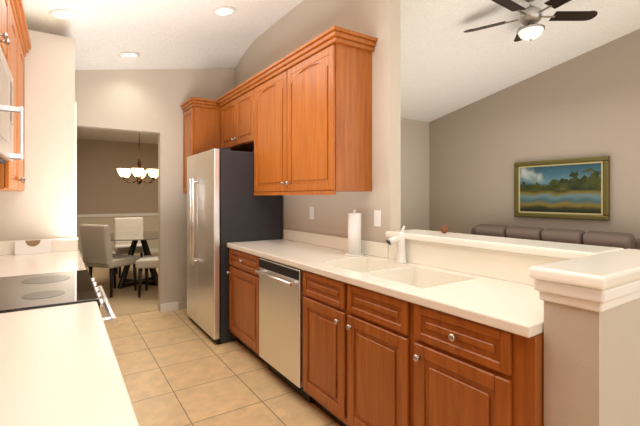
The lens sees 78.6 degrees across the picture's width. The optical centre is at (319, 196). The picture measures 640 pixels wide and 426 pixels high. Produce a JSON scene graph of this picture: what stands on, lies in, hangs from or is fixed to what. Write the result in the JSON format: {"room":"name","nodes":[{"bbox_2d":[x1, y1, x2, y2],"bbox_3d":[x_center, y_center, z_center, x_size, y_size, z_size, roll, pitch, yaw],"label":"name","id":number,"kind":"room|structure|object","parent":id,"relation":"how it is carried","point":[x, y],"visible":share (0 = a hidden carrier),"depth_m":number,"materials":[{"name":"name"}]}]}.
{"room":"kitchen","nodes":[
{"label":"kitchen","id":0,"kind":"room"},
{"bbox_2d":[0,30,74,240],"bbox_3d":[-2.503,0.046,3.356,0.650,2.567,1.160,0,0,-34],"label":"wall","id":1,"kind":"structure","parent":0,"point":[41,205],"depth_m":2.95,"materials":[{"name":"beige paint"}]},
{"bbox_2d":[0,0,27,191],"bbox_3d":[-2.025,-0.550,2.352,0.336,1.020,1.034,0,0,-34],"label":"upper cabinet","id":2,"kind":"object","parent":1,"relation":"attached to","point":[15,44],"depth_m":2.36,"materials":[{"name":"brown wood"}]},
{"bbox_2d":[75,102,75,236],"bbox_3d":[-1.911,0.295,3.057,0.012,2.070,0.016,0,0,-34],"label":"trim","id":3,"kind":"structure","parent":1,"relation":"attached to","point":[75,169],"depth_m":3.05,"materials":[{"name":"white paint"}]},
{"bbox_2d":[76,127,79,250],"bbox_3d":[-4.034,0.020,6.240,0.120,2.620,5.100,0,0,-34],"label":"wall","id":4,"kind":"structure","parent":0,"point":[77,140],"depth_m":8.51,"materials":[{"name":"beige paint"}]},
{"bbox_2d":[77,127,157,143],"bbox_3d":[-1.788,-1.320,7.811,5.600,0.100,5.240,0,0,-34],"label":"ceiling","id":5,"kind":"structure","parent":0,"point":[108,135],"depth_m":8.08,"materials":[{"name":"white paint"}]},
{"bbox_2d":[117,132,157,184],"bbox_3d":[-2.770,-0.730,5.997,0.630,1.080,0.626,0,0,-34],"label":"chandelier","id":6,"kind":"object","parent":5,"relation":"hanging from","point":[139,173],"visible":0.94,"depth_m":5.89,"materials":[{"name":"white glass"}]},
{"bbox_2d":[80,139,157,252],"bbox_3d":[-3.201,0.020,9.945,5.600,2.620,0.120,0,0,-34],"label":"wall","id":7,"kind":"structure","parent":0,"point":[103,186],"depth_m":8.90,"materials":[{"name":"beige paint"}]},
{"bbox_2d":[77,213,157,257],"bbox_3d":[-3.161,0.855,9.885,5.360,0.950,0.025,0,0,-34],"label":"trim","id":8,"kind":"structure","parent":7,"relation":"attached to","point":[152,250],"depth_m":8.93,"materials":[{"name":"white paint"}]},
{"bbox_2d":[82,252,157,317],"bbox_3d":[-1.838,1.377,7.777,5.720,0.106,5.240,0,0,-34],"label":"floor","id":9,"kind":"structure","parent":0,"point":[125,301],"depth_m":5.31,"materials":[{"name":"beige"}]},
{"bbox_2d":[80,224,139,297],"bbox_3d":[-2.883,0.846,5.377,0.490,0.969,0.578,0,0,22],"label":"dining chair","id":10,"kind":"object","parent":9,"relation":"on","point":[96,245],"visible":0.81,"depth_m":5.15,"materials":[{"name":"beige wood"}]},
{"bbox_2d":[114,217,144,277],"bbox_3d":[-3.253,0.846,6.726,0.490,0.969,0.578,0,0,-34],"label":"dining chair","id":11,"kind":"object","parent":9,"relation":"on","point":[131,224],"visible":0.5,"depth_m":6.81,"materials":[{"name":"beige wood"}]},
{"bbox_2d":[110,231,157,288],"bbox_3d":[-2.770,0.960,5.997,1.360,0.760,1.360,0,0,-34],"label":"dining table","id":12,"kind":"object","parent":9,"relation":"on","point":[143,237],"visible":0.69,"depth_m":5.86,"materials":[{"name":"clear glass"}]},
{"bbox_2d":[135,255,157,297],"bbox_3d":[-2.180,0.846,5.397,0.578,0.969,0.490,0,0,-11],"label":"dining chair","id":13,"kind":"object","parent":9,"relation":"on","point":[146,262],"visible":0.29,"depth_m":5.15,"materials":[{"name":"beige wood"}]},
{"bbox_2d":[105,309,339,425],"bbox_3d":[1.464,1.380,2.264,6.300,0.100,7.600,0,0,-34],"label":"floor","id":14,"kind":"structure","parent":0,"point":[178,367],"depth_m":2.83,"materials":[{"name":"tile"}]},
{"bbox_2d":[0,270,117,324],"bbox_3d":[-1.343,0.789,1.726,0.726,1.058,0.760,0,0,-34],"label":"range","id":15,"kind":"object","parent":14,"relation":"on","point":[29,292],"visible":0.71,"depth_m":1.71,"materials":[{"name":"silver metal"}]},
{"bbox_2d":[187,147,281,344],"bbox_3d":[-0.939,0.440,4.039,0.747,1.780,0.908,0,0,-34],"label":"fridge","id":16,"kind":"object","parent":14,"relation":"on","point":[225,205],"visible":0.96,"depth_m":3.64,"materials":[{"name":"grey metal"}]},
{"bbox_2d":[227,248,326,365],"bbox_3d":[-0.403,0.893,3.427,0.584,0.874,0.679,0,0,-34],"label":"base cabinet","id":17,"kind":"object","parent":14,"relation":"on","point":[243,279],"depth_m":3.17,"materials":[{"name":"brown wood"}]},
{"bbox_2d":[255,258,312,402],"bbox_3d":[-0.091,0.894,2.860,0.596,0.864,0.606,0,0,-34],"label":"dishwasher","id":18,"kind":"object","parent":14,"relation":"on","point":[281,319],"visible":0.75,"depth_m":2.66,"materials":[{"name":"grey metal"}]},
{"bbox_2d":[303,296,406,425],"bbox_3d":[0.378,1.030,2.247,0.584,0.600,0.930,0,0,-34],"label":"base cabinet","id":19,"kind":"object","parent":14,"relation":"on","point":[372,358],"depth_m":2.00,"materials":[{"name":"brown wood"}]},
{"bbox_2d":[407,301,543,425],"bbox_3d":[0.779,0.893,1.641,0.584,0.874,0.525,0,0,-34],"label":"base cabinet","id":20,"kind":"object","parent":14,"relation":"on","point":[461,371],"depth_m":1.46,"materials":[{"name":"brown wood"}]},
{"bbox_2d":[227,229,543,337],"bbox_3d":[0.162,0.464,2.562,0.598,0.297,2.745,0,0,-34],"label":"countertop","id":21,"kind":"structure","parent":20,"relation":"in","point":[512,307],"depth_m":2.05,"materials":[{"name":"white stone"}]},
{"bbox_2d":[345,210,363,255],"bbox_3d":[0.246,0.252,2.789,0.130,0.324,0.130,0,0,-34],"label":"paper towel","id":22,"kind":"object","parent":21,"relation":"on","point":[354,233],"visible":1,"depth_m":2.75,"materials":[{"name":"white paper"}]},
{"bbox_2d":[386,226,406,262],"bbox_3d":[0.483,0.297,2.465,0.131,0.234,0.085,0,0,-34],"label":"faucet","id":23,"kind":"object","parent":21,"relation":"on","point":[399,238],"visible":0.96,"depth_m":2.45,"materials":[{"name":"white plastic"}]},
{"bbox_2d":[471,224,639,249],"bbox_3d":[2.739,0.863,4.931,0.950,0.935,2.300,0,0,-34],"label":"sofa","id":24,"kind":"object","parent":14,"relation":"on","point":[615,239],"visible":0.17,"depth_m":4.74,"materials":[{"name":"brown fabric"}]},
{"bbox_2d":[544,298,639,425],"bbox_3d":[0.692,0.800,1.927,0.620,1.060,1.430,0,0,-34],"label":"wall","id":25,"kind":"structure","parent":14,"relation":"on","point":[591,368],"depth_m":1.23,"materials":[{"name":"beige paint"}]},
{"bbox_2d":[389,237,568,285],"bbox_3d":[0.817,0.343,2.106,0.011,0.142,1.267,0,0,-34],"label":"panel","id":26,"kind":"object","parent":25,"relation":"attached to","point":[507,266],"visible":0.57,"depth_m":2.08,"materials":[{"name":"white"}]},
{"bbox_2d":[386,229,639,312],"bbox_3d":[0.744,0.284,1.943,0.815,0.112,1.460,0,0,-34],"label":"half wall cap","id":27,"kind":"object","parent":25,"relation":"on","point":[600,279],"visible":0.96,"depth_m":1.28,"materials":[{"name":"white"}]},
{"bbox_2d":[441,225,447,232],"bbox_3d":[0.782,0.202,2.460,0.046,0.050,0.046,0,0,-34],"label":"decorative vase","id":28,"kind":"object","parent":27,"relation":"on","point":[444,228],"visible":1,"depth_m":2.45,"materials":[{"name":"brown ceramic"}]},
{"bbox_3d":[-0.836,0.893,0.883,0.696,0.874,4.796,0,0,-33],"label":"base cabinet","id":29,"kind":"object","parent":14,"relation":"on","visible":0},
{"bbox_2d":[0,237,138,425],"bbox_3d":[-0.844,0.385,0.878,0.678,0.139,4.796,0,0,-34],"label":"countertop","id":30,"kind":"structure","parent":29,"relation":"on","point":[59,365],"depth_m":0.98,"materials":[{"name":"white stone"}]},
{"bbox_2d":[15,239,50,254],"bbox_3d":[-2.097,0.364,2.860,0.210,0.100,0.056,0,0,-34],"label":"napkin holder","id":31,"kind":"object","parent":30,"relation":"on","point":[25,247],"visible":1,"depth_m":2.84,"materials":[{"name":"white plastic"}]},
{"bbox_2d":[75,69,428,311],"bbox_3d":[-0.551,-0.545,5.416,6.180,3.750,0.120,0,0,-34],"label":"wall","id":32,"kind":"structure","parent":0,"point":[146,100],"depth_m":4.56,"materials":[{"name":"beige paint"}]},
{"bbox_2d":[160,302,177,312],"bbox_3d":[-0.601,1.280,2.755,1.860,0.100,4.262,0,0,-34],"label":"baseboard","id":33,"kind":"structure","parent":32,"relation":"attached to","point":[169,307],"depth_m":4.53,"materials":[{"name":"white paint"}]},
{"bbox_2d":[235,0,400,258],"bbox_3d":[-0.265,-0.545,3.842,0.100,3.750,2.820,0,0,-34],"label":"wall","id":34,"kind":"structure","parent":0,"point":[300,24],"depth_m":2.86,"materials":[{"name":"beige paint"}]},
{"bbox_2d":[180,97,220,193],"bbox_3d":[-1.243,-0.562,4.609,0.681,1.045,0.455,0,0,-34],"label":"upper cabinet","id":35,"kind":"object","parent":34,"relation":"attached to","point":[201,125],"visible":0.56,"depth_m":4.39,"materials":[{"name":"brown wood"}]},
{"bbox_2d":[218,85,252,151],"bbox_3d":[-0.740,-0.795,4.163,0.336,0.530,0.919,0,0,-34],"label":"upper cabinet","id":36,"kind":"object","parent":34,"relation":"attached to","point":[237,110],"depth_m":4.03,"materials":[{"name":"brown wood"}]},
{"bbox_2d":[253,65,280,192],"bbox_3d":[-0.290,-0.550,3.483,0.336,1.020,0.711,0,0,-34],"label":"upper cabinet","id":37,"kind":"object","parent":34,"relation":"attached to","point":[267,89],"depth_m":3.44,"materials":[{"name":"brown wood"}]},
{"bbox_2d":[310,206,313,218],"bbox_3d":[-0.074,0.140,3.453,0.009,0.114,0.070,0,0,-34],"label":"switch plate","id":38,"kind":"object","parent":34,"relation":"attached to","point":[311,212],"visible":1,"depth_m":3.44,"materials":[{"name":"white plastic"}]},
{"bbox_2d":[281,33,375,192],"bbox_3d":[0.035,-0.550,2.992,0.336,1.020,0.711,0,0,-34],"label":"upper cabinet","id":39,"kind":"object","parent":34,"relation":"attached to","point":[297,121],"depth_m":2.74,"materials":[{"name":"brown wood"}]},
{"bbox_2d":[374,210,380,226],"bbox_3d":[0.401,0.150,2.736,0.009,0.114,0.070,0,0,-34],"label":"switch plate","id":40,"kind":"object","parent":34,"relation":"attached to","point":[377,218],"visible":1,"depth_m":2.73,"materials":[{"name":"white plastic"}]},
{"bbox_2d":[22,0,639,121],"bbox_3d":[1.464,-1.660,2.264,6.300,1.018,7.600,0,0,-34],"label":"ceiling","id":41,"kind":"structure","parent":0,"point":[448,65],"depth_m":4.15,"materials":[{"name":"white paint"}]},
{"bbox_2d":[49,9,79,20],"bbox_3d":[-2.027,-1.448,3.111,0.208,0.047,0.210,0,0,-34],"label":"recessed light","id":42,"kind":"object","parent":41,"relation":"in","point":[63,14],"visible":0.98,"depth_m":3.11,"materials":[{"name":"white paint"}]},
{"bbox_2d":[118,52,139,56],"bbox_3d":[-1.997,-1.478,4.091,0.208,0.047,0.210,0,0,-34],"label":"recessed light","id":43,"kind":"object","parent":41,"relation":"in","point":[129,54],"visible":0.71,"depth_m":4.05,"materials":[{"name":"white paint"}]},
{"bbox_2d":[212,7,235,16],"bbox_3d":[-0.868,-1.676,3.541,0.208,0.047,0.210,0,0,-34],"label":"recessed light","id":44,"kind":"object","parent":41,"relation":"in","point":[223,11],"visible":1,"depth_m":3.54,"materials":[{"name":"white paint"}]},
{"bbox_2d":[464,0,597,41],"bbox_3d":[1.903,-1.657,3.566,1.111,0.442,1.149,0,0,-34],"label":"ceiling fan","id":45,"kind":"object","parent":41,"relation":"hanging from","point":[531,16],"visible":1,"depth_m":3.54,"materials":[{"name":"brown wood"}]},
{"bbox_2d":[429,29,639,238],"bbox_3d":[4.040,-0.545,3.969,0.120,3.750,7.360,0,0,-34],"label":"wall","id":46,"kind":"structure","parent":0,"point":[586,104],"depth_m":5.35,"materials":[{"name":"beige paint"}]},
{"bbox_2d":[514,156,609,220],"bbox_3d":[3.138,-0.105,5.165,0.060,0.780,1.170,0,0,-34],"label":"framed painting","id":47,"kind":"object","parent":46,"relation":"attached to","point":[575,188],"visible":1,"depth_m":5.09,"materials":[{"name":"yellow"}]},
{"bbox_3d":[-1.113,-0.545,0.558,0.120,3.750,7.600,0,0,-33],"label":"wall","id":48,"kind":"structure","parent":0,"visible":0},
{"bbox_2d":[0,0,11,73],"bbox_3d":[-1.529,-0.840,1.602,0.336,0.441,0.764,0,0,-34],"label":"upper cabinet","id":49,"kind":"object","parent":48,"relation":"attached to","point":[5,5],"depth_m":1.93,"materials":[{"name":"brown wood"}]},
{"bbox_2d":[0,47,23,163],"bbox_3d":[-1.499,-0.393,1.622,0.407,0.445,0.756,0,0,-34],"label":"microwave","id":50,"kind":"object","parent":49,"relation":"attached to","point":[8,109],"visible":1,"depth_m":1.81,"materials":[{"name":"grey"}]}
]}

